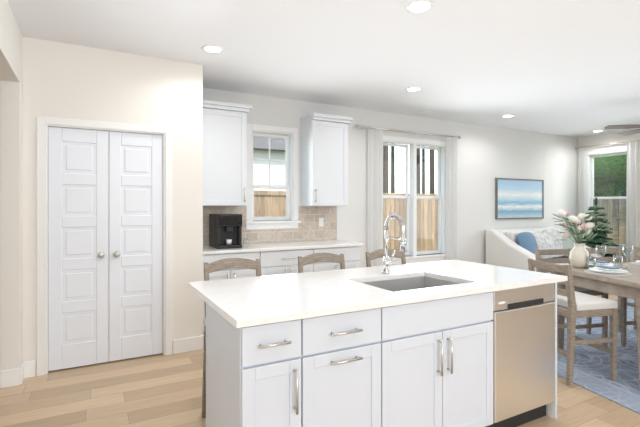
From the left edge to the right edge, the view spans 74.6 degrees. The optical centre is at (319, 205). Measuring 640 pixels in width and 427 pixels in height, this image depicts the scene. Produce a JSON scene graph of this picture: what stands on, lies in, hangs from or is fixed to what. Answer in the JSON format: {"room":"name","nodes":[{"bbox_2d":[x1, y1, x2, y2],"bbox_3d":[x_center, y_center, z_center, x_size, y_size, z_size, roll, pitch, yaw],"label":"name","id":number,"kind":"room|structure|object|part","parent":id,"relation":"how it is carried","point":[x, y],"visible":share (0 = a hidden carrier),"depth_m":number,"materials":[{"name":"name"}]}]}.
{"room":"kitchen","nodes":[
{"label":"kitchen","id":0,"kind":"room"},
{"bbox_2d":[0,0,21,370],"bbox_3d":[-0.682,0.010,0.123,0.120,2.720,7.270,0,0,-29],"label":"wall","id":1,"kind":"structure","parent":0,"point":[10,195],"depth_m":3.19,"materials":[{"name":"white paint"}]},
{"bbox_2d":[22,36,202,375],"bbox_3d":[-2.635,0.010,3.256,3.390,2.720,0.100,0,0,-29],"label":"wall","id":2,"kind":"structure","parent":0,"point":[66,80],"depth_m":3.71,"materials":[{"name":"white paint"}]},
{"bbox_2d":[0,360,35,384],"bbox_3d":[-3.107,1.305,2.919,1.878,0.130,0.040,0,0,-29],"label":"baseboard","id":3,"kind":"structure","parent":2,"relation":"attached to","point":[14,377],"depth_m":3.21,"materials":[{"name":"white wood"}]},
{"bbox_2d":[48,127,108,370],"bbox_3d":[-2.043,0.353,3.567,0.443,2.010,0.035,0,0,-29],"label":"door leaf","id":4,"kind":"structure","parent":2,"relation":"in","point":[78,241],"depth_m":3.55,"materials":[{"name":"white paint"}]},
{"bbox_2d":[97,250,119,257],"bbox_3d":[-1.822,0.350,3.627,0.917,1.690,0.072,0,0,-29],"label":"hardware piece","id":5,"kind":"object","parent":4,"relation":"attached to","point":[101,254],"visible":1,"depth_m":3.62,"materials":[{"name":"silver metal"}]},
{"bbox_2d":[37,116,171,375],"bbox_3d":[-1.849,0.323,3.676,1.041,2.094,0.116,0,0,-29],"label":"door frame","id":6,"kind":"structure","parent":2,"relation":"attached to","point":[42,247],"depth_m":3.46,"materials":[{"name":"white wood"}]},
{"bbox_2d":[109,131,162,361],"bbox_3d":[-1.651,0.353,3.780,0.443,2.010,0.035,0,0,-29],"label":"door leaf","id":7,"kind":"structure","parent":2,"relation":"in","point":[136,241],"depth_m":3.76,"materials":[{"name":"white paint"}]},
{"bbox_2d":[173,335,203,353],"bbox_3d":[-1.239,1.305,3.964,0.290,0.130,0.035,0,0,-29],"label":"baseboard","id":8,"kind":"structure","parent":2,"relation":"attached to","point":[183,345],"depth_m":3.95,"materials":[{"name":"white wood"}]},
{"bbox_2d":[0,294,639,426],"bbox_3d":[2.305,1.420,2.196,11.150,0.100,8.450,0,0,-29],"label":"floor","id":9,"kind":"structure","parent":0,"point":[159,390],"depth_m":2.96,"materials":[{"name":"brown wood"}]},
{"bbox_2d":[202,258,260,417],"bbox_3d":[-0.492,0.863,2.667,0.430,1.015,0.485,0,0,-29],"label":"counter stool","id":10,"kind":"object","parent":9,"relation":"on","point":[225,263],"visible":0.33,"depth_m":2.80,"materials":[{"name":"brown wood"}]},
{"bbox_2d":[203,251,266,334],"bbox_3d":[-1.039,0.928,4.611,0.703,0.885,0.602,0,0,-29],"label":"base cabinet","id":11,"kind":"object","parent":9,"relation":"on","point":[253,255],"depth_m":4.37,"materials":[{"name":"white paint"}]},
{"bbox_2d":[203,239,362,254],"bbox_3d":[-0.484,0.468,4.897,1.951,0.031,0.632,0,0,-29],"label":"countertop","id":12,"kind":"structure","parent":11,"relation":"on","point":[307,244],"depth_m":4.74,"materials":[{"name":"white stone"}]},
{"bbox_2d":[209,214,248,248],"bbox_3d":[-0.990,0.270,4.645,0.379,0.365,0.375,0,0,-29],"label":"coffee machine","id":13,"kind":"object","parent":12,"relation":"on","point":[225,231],"visible":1,"depth_m":4.51,"materials":[{"name":"black plastic"}]},
{"bbox_2d":[225,239,231,244],"bbox_3d":[-0.979,0.386,4.512,0.064,0.050,0.062,0,0,-29],"label":"cup","id":14,"kind":"object","parent":13,"relation":"on","point":[227,241],"depth_m":4.49,"materials":[{"name":"white ceramic"}]},
{"bbox_3d":[-0.974,0.262,4.503,0.250,0.309,0.110,0,0,-29],"label":"panel","id":15,"kind":"part","parent":13,"relation":"part of","materials":[{"name":"black plastic"}]},
{"bbox_2d":[243,238,248,246],"bbox_3d":[-0.819,0.406,4.656,0.068,0.090,0.066,0,0,-29],"label":"jar","id":16,"kind":"object","parent":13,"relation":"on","point":[244,238],"depth_m":4.67,"materials":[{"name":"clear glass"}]},
{"bbox_2d":[267,247,318,275],"bbox_3d":[-0.500,0.928,4.905,0.761,0.885,0.602,0,0,-29],"label":"base cabinet","id":17,"kind":"object","parent":9,"relation":"on","point":[278,262],"depth_m":4.63,"materials":[{"name":"white paint"}]},
{"bbox_2d":[298,252,344,272],"bbox_3d":[0.110,0.863,2.995,0.430,1.015,0.485,0,0,-29],"label":"counter stool","id":18,"kind":"object","parent":9,"relation":"on","point":[317,257],"visible":0.21,"depth_m":3.19,"materials":[{"name":"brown wood"}]},
{"bbox_2d":[319,247,359,270],"bbox_3d":[0.039,0.928,5.199,0.703,0.885,0.602,0,0,-29],"label":"base cabinet","id":19,"kind":"object","parent":9,"relation":"on","point":[351,254],"depth_m":4.99,"materials":[{"name":"white paint"}]},
{"bbox_2d":[365,249,405,266],"bbox_3d":[0.641,0.863,3.285,0.430,1.015,0.485,0,0,-29],"label":"counter stool","id":20,"kind":"object","parent":9,"relation":"on","point":[376,254],"visible":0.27,"depth_m":3.47,"materials":[{"name":"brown wood"}]},
{"bbox_2d":[206,280,567,426],"bbox_3d":[0.475,0.926,2.457,2.118,0.886,0.641,0,0,-29],"label":"kitchen island","id":21,"kind":"object","parent":9,"relation":"on","point":[453,343],"depth_m":2.11,"materials":[{"name":"white paint"}]},
{"bbox_2d":[188,260,567,327],"bbox_3d":[0.406,0.468,2.602,2.196,0.030,0.950,0,0,-29],"label":"island countertop","id":22,"kind":"structure","parent":21,"relation":"on","point":[247,300],"depth_m":2.36,"materials":[{"name":"white stone"}]},
{"bbox_2d":[382,213,406,273],"bbox_3d":[0.506,0.250,2.772,0.099,0.404,0.222,0,0,-29],"label":"kitchen faucet","id":23,"kind":"object","parent":22,"relation":"on","point":[386,260],"visible":1,"depth_m":2.81,"materials":[{"name":"silver metal"}]},
{"bbox_2d":[480,298,556,426],"bbox_3d":[1.251,0.964,2.611,0.608,0.812,0.103,0,0,-29],"label":"dishwasher","id":24,"kind":"object","parent":21,"relation":"in","point":[524,330],"depth_m":2.55,"materials":[{"name":"silver metal"}]},
{"bbox_2d":[486,227,600,273],"bbox_3d":[3.721,0.875,6.983,1.780,0.990,0.900,0,0,-29],"label":"sofa","id":25,"kind":"object","parent":9,"relation":"on","point":[513,248],"visible":0.42,"depth_m":6.78,"materials":[{"name":"white fabric"}]},
{"bbox_2d":[516,231,539,259],"bbox_3d":[3.353,0.640,6.760,0.460,0.460,0.170,0,-18,-37],"label":"pillow","id":26,"kind":"object","parent":25,"relation":"on","point":[529,241],"depth_m":6.70,"materials":[{"name":"blue fabric"}]},
{"bbox_2d":[530,232,556,258],"bbox_3d":[3.666,0.650,6.896,0.440,0.440,0.170,0,-20,-23],"label":"pillow","id":27,"kind":"object","parent":25,"relation":"on","point":[543,240],"depth_m":6.84,"materials":[{"name":"white fabric"}]},
{"bbox_2d":[541,228,565,257],"bbox_3d":[3.945,0.620,7.094,0.500,0.500,0.170,0,-16,-33],"label":"pillow","id":28,"kind":"object","parent":25,"relation":"on","point":[552,234],"depth_m":7.02,"materials":[{"name":"white fabric"}]},
{"bbox_2d":[557,298,639,413],"bbox_3d":[3.516,1.363,4.309,3.600,0.011,3.000,0,0,-17],"label":"rug","id":29,"kind":"object","parent":9,"relation":"on","point":[591,372],"depth_m":3.55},
{"bbox_2d":[528,209,639,389],"bbox_3d":[3.239,0.695,3.691,2.924,1.326,1.764,0,0,-13],"label":"dining set","id":30,"kind":"object","parent":29,"relation":"on","point":[586,284],"visible":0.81,"depth_m":3.50,"materials":[{"name":"brown wood"}]},
{"bbox_3d":[2.491,0.903,4.190,0.442,0.910,0.463,0,0,-13],"label":"dining chair frame","id":31,"kind":"part","parent":30,"relation":"part of","materials":[{"name":"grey wood"}]},
{"bbox_3d":[2.038,0.903,3.422,0.463,0.910,0.442,0,0,-13],"label":"dining chair head frame","id":32,"kind":"part","parent":30,"relation":"part of","materials":[{"name":"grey wood"}]},
{"bbox_3d":[2.082,0.768,3.432,0.380,0.060,0.446,0,0,-13],"label":"dining chair head seat","id":33,"kind":"part","parent":30,"relation":"part of","materials":[{"name":"white fabric"}]},
{"bbox_2d":[568,242,589,268],"bbox_3d":[2.351,0.448,3.810,0.162,0.218,0.162,0,0,-13],"label":"vase","id":34,"kind":"object","parent":30,"relation":"on","point":[578,257],"depth_m":3.76,"materials":[{"name":"beige ceramic"}]},
{"bbox_3d":[3.097,0.903,4.325,0.442,0.910,0.463,0,0,-13],"label":"dining chair frame","id":35,"kind":"part","parent":30,"relation":"part of","materials":[{"name":"brown wood"}]},
{"bbox_3d":[3.702,0.903,4.461,0.442,0.910,0.463,0,0,-13],"label":"dining chair frame","id":36,"kind":"part","parent":30,"relation":"part of","materials":[{"name":"brown wood"}]},
{"bbox_2d":[579,197,622,262],"bbox_3d":[4.976,0.605,7.555,0.840,1.530,0.812,0,0,-29],"label":"pine","id":37,"kind":"object","parent":9,"relation":"on","point":[600,240],"visible":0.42,"depth_m":7.42,"materials":[{"name":"green plant"}]},
{"bbox_2d":[8,0,639,137],"bbox_3d":[2.305,-1.400,2.196,11.150,0.100,8.450,0,0,-29],"label":"ceiling","id":38,"kind":"structure","parent":0,"point":[570,68],"depth_m":3.60,"materials":[{"name":"white paint"}]},
{"bbox_2d":[201,45,223,52],"bbox_3d":[-0.917,-1.347,3.601,0.187,0.006,0.196,0,0,-29],"label":"recessed light","id":39,"kind":"object","parent":38,"relation":"in","point":[207,48],"depth_m":3.61,"materials":[{"name":"white"}]},
{"bbox_2d":[405,87,421,91],"bbox_3d":[1.078,-1.347,4.837,0.188,0.006,0.189,0,0,-29],"label":"recessed light","id":40,"kind":"object","parent":38,"relation":"in","point":[420,88],"depth_m":4.82,"materials":[{"name":"white"}]},
{"bbox_2d":[405,0,433,12],"bbox_3d":[0.671,-1.347,2.831,0.189,0.006,0.192,0,0,-29],"label":"recessed light","id":41,"kind":"object","parent":38,"relation":"in","point":[408,5],"depth_m":2.84,"materials":[{"name":"white"}]},
{"bbox_2d":[604,124,639,134],"bbox_3d":[4.464,-1.140,5.380,1.307,0.420,1.332,0,0,-29],"label":"ceiling fan","id":42,"kind":"object","parent":38,"relation":"hanging from","point":[630,132],"visible":1,"depth_m":5.50,"materials":[{"name":"grey plastic"}]},
{"bbox_2d":[203,88,577,267],"bbox_3d":[1.786,0.010,6.583,7.760,2.720,0.150,0,0,-29],"label":"wall","id":43,"kind":"structure","parent":0,"point":[487,155],"depth_m":6.84,"materials":[{"name":"white paint"}]},
{"bbox_2d":[203,103,246,206],"bbox_3d":[-1.154,-0.543,4.705,0.591,1.085,0.327,0,0,-29],"label":"upper cabinet","id":44,"kind":"object","parent":43,"relation":"attached to","point":[224,127],"depth_m":4.59,"materials":[{"name":"white paint"}]},
{"bbox_2d":[203,206,336,246],"bbox_3d":[-0.633,0.226,5.170,1.951,0.452,0.009,0,0,-29],"label":"backsplash","id":45,"kind":"structure","parent":43,"relation":"attached to","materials":[{"name":"tile"}]},
{"bbox_2d":[318,217,323,226],"bbox_3d":[0.017,0.212,5.516,0.070,0.115,0.006,0,0,-29],"label":"outlet plate","id":46,"kind":"object","parent":45,"relation":"attached to","point":[320,219],"depth_m":5.51,"materials":[{"name":"white plastic"}]},
{"bbox_2d":[245,123,300,229],"bbox_3d":[-0.604,-0.353,5.237,0.728,1.273,0.165,0,0,-29],"label":"kitchen window","id":47,"kind":"structure","parent":43,"relation":"in","point":[290,186],"depth_m":5.28,"materials":[{"name":"white wood"}]},
{"bbox_3d":[-0.628,-0.362,5.283,0.442,1.009,0.034,0,0,-29],"label":"glass","id":48,"kind":"part","parent":47,"relation":"part of","materials":[{"name":"clear glass"}]},
{"bbox_2d":[299,115,350,206],"bbox_3d":[0.056,-0.543,5.365,0.515,1.085,0.327,0,0,-29],"label":"upper cabinet","id":49,"kind":"object","parent":43,"relation":"attached to","point":[324,166],"depth_m":5.22,"materials":[{"name":"white paint"}]},
{"bbox_2d":[355,125,460,138],"bbox_3d":[1.345,-1.085,6.202,1.970,0.040,0.093,0,0,-29],"label":"curtain rod","id":50,"kind":"object","parent":43,"relation":"attached to","point":[358,126],"visible":0.98,"depth_m":6.14,"materials":[{"name":"silver metal"}]},
{"bbox_2d":[367,129,457,266],"bbox_3d":[1.415,0.140,6.210,1.710,2.420,0.070,0,0,-29],"label":"curtain","id":51,"kind":"object","parent":50,"relation":"hanging from","point":[375,198],"depth_m":5.91,"materials":[{"name":"white fabric"}]},
{"bbox_2d":[383,135,445,264],"bbox_3d":[1.401,-0.081,6.330,1.420,1.858,0.165,0,0,-29],"label":"window","id":52,"kind":"structure","parent":43,"relation":"in","point":[406,201],"depth_m":6.33,"materials":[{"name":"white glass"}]},
{"bbox_2d":[495,178,543,219],"bbox_3d":[3.552,-0.125,7.439,1.280,0.710,0.032,0,0,-29],"label":"framed picture","id":53,"kind":"object","parent":43,"relation":"attached to","point":[519,198],"visible":1,"depth_m":7.41},
{"bbox_2d":[578,130,639,262],"bbox_3d":[7.054,0.010,4.871,0.150,2.720,8.200,0,0,-29],"label":"wall","id":54,"kind":"structure","parent":0,"point":[601,139],"depth_m":7.72,"materials":[{"name":"white paint"}]},
{"bbox_2d":[584,147,626,252],"bbox_3d":[5.386,-0.106,7.851,0.165,1.908,0.870,0,0,-29],"label":"window","id":55,"kind":"structure","parent":54,"relation":"in","point":[610,192],"depth_m":8.08,"materials":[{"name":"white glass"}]},
{"bbox_2d":[575,140,639,148],"bbox_3d":[5.960,-1.145,6.621,0.093,0.040,3.790,0,0,-29],"label":"curtain rod","id":56,"kind":"object","parent":54,"relation":"attached to","point":[607,144],"visible":1,"depth_m":7.75,"materials":[{"name":"silver metal"}]},
{"bbox_2d":[578,148,582,240],"bbox_3d":[5.079,0.110,8.179,0.060,2.480,0.100,0,0,-29],"label":"curtain","id":57,"kind":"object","parent":56,"relation":"hanging from","point":[580,150],"depth_m":8.18,"materials":[{"name":"white fabric"}]},
{"bbox_2d":[626,141,637,261],"bbox_3d":[5.503,0.110,7.402,0.060,2.480,0.170,0,0,-29],"label":"curtain","id":58,"kind":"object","parent":56,"relation":"hanging from","point":[631,196],"depth_m":7.40,"materials":[{"name":"white fabric"}]},
{"bbox_3d":[1.599,1.670,17.957,80.000,0.100,90.000,0,0,-29],"label":"ground","id":59,"kind":"structure","parent":0,"visible":0},
{"bbox_2d":[253,132,626,251],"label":"windows","id":60,"kind":"structure","parent":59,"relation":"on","point":[278,153],"depth_m":12.81,"materials":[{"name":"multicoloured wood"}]}
]}

